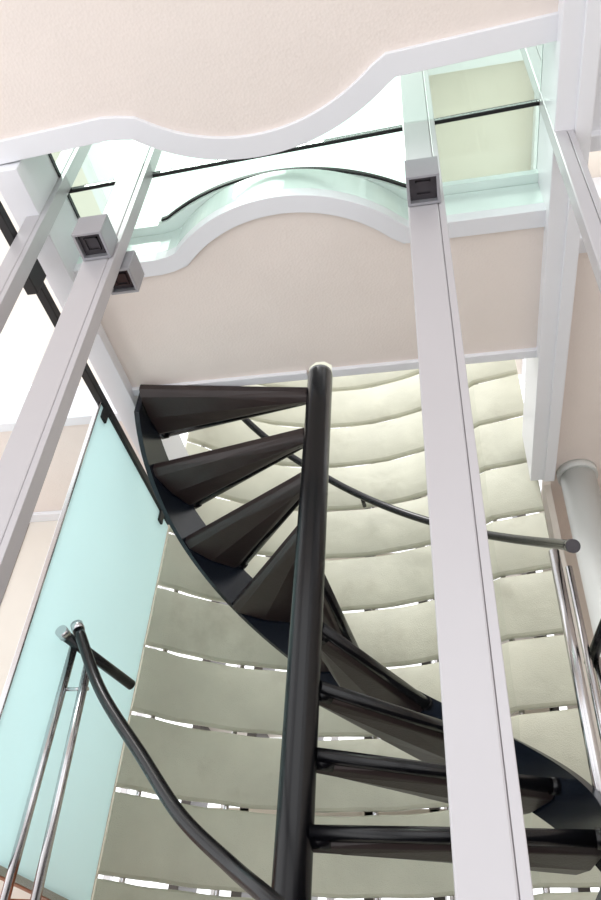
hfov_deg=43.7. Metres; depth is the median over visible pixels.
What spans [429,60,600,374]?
wall
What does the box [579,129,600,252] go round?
trim
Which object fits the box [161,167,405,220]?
trim
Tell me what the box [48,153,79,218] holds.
joint
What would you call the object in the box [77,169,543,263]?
glass railing
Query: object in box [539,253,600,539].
ceiling
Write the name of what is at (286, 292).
ceiling
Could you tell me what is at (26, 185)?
trim
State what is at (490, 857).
steel post
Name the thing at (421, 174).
wall spotlight
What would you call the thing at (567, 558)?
wall
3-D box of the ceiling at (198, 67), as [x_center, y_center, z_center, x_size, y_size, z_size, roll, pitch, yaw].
[-1.246,-1.615,1.647,3.630,0.150,2.275,-5,-41,10]
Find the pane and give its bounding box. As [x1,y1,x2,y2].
[70,52,542,189]
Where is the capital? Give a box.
[556,459,597,484]
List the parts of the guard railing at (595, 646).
rail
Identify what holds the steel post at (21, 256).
on the floor
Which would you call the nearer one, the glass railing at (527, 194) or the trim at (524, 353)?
the glass railing at (527, 194)
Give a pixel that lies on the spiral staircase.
(291, 603)
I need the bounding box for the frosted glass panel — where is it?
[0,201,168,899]
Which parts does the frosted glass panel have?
edge frame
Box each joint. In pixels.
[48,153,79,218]
[68,99,539,193]
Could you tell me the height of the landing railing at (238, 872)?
1.116 m
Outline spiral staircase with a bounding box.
[134,364,600,899]
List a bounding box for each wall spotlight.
[71,214,117,260]
[111,250,143,294]
[404,156,440,206]
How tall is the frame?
5.500 m
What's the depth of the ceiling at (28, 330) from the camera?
5.64 m
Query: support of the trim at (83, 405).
attached to the wall at (19, 593)
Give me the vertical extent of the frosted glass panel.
1.650 m
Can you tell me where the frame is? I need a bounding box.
[103,420,504,899]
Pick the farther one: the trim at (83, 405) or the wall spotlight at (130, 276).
the trim at (83, 405)
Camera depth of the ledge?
2.49 m
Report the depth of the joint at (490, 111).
2.42 m
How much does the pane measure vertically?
0.010 m
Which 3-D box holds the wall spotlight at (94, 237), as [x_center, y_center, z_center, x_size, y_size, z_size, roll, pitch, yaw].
[-0.594,-0.614,2.169,0.088,0.090,0.088,-5,-41,10]
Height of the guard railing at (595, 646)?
2.855 m
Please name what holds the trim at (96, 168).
attached to the wall at (498, 143)
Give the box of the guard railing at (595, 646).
[584,619,600,696]
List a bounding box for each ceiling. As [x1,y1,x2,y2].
[0,0,558,139]
[0,151,101,385]
[0,421,147,511]
[101,213,543,386]
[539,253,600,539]
[592,49,600,130]
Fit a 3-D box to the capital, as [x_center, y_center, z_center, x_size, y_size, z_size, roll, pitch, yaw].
[1.214,0.107,3.291,0.170,0.035,0.170,-5,-41,10]
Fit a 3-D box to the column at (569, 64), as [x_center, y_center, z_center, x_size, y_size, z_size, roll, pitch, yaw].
[0.703,-1.230,1.918,0.100,0.280,3.890,-5,-41,10]
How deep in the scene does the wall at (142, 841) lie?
3.10 m
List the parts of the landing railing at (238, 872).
handrail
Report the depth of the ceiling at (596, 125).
2.10 m
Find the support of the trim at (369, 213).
attached to the ceiling at (286, 292)
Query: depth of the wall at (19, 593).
3.52 m
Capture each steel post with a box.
[0,140,161,604]
[0,144,91,333]
[399,70,533,899]
[520,45,600,293]
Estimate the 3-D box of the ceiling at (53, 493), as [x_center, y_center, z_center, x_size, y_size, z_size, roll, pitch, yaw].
[-1.620,0.080,3.668,1.920,0.180,0.680,-5,-41,10]
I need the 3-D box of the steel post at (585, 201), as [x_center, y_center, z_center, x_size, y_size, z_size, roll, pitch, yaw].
[0.681,-0.056,1.411,0.055,5.000,0.050,-5,-41,10]
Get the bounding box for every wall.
[0,520,168,898]
[91,360,600,899]
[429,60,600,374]
[542,484,600,888]
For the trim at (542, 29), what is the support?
attached to the ceiling at (198, 67)
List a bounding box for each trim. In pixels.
[0,11,558,164]
[0,154,188,459]
[0,384,120,521]
[73,188,545,276]
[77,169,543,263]
[81,44,600,381]
[132,347,536,395]
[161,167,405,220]
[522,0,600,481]
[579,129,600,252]
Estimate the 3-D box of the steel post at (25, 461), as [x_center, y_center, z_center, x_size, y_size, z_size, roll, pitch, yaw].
[-0.628,0.069,1.668,0.100,5.000,0.045,-5,-41,10]
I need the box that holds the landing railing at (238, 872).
[0,620,285,899]
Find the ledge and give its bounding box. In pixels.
[131,169,537,237]

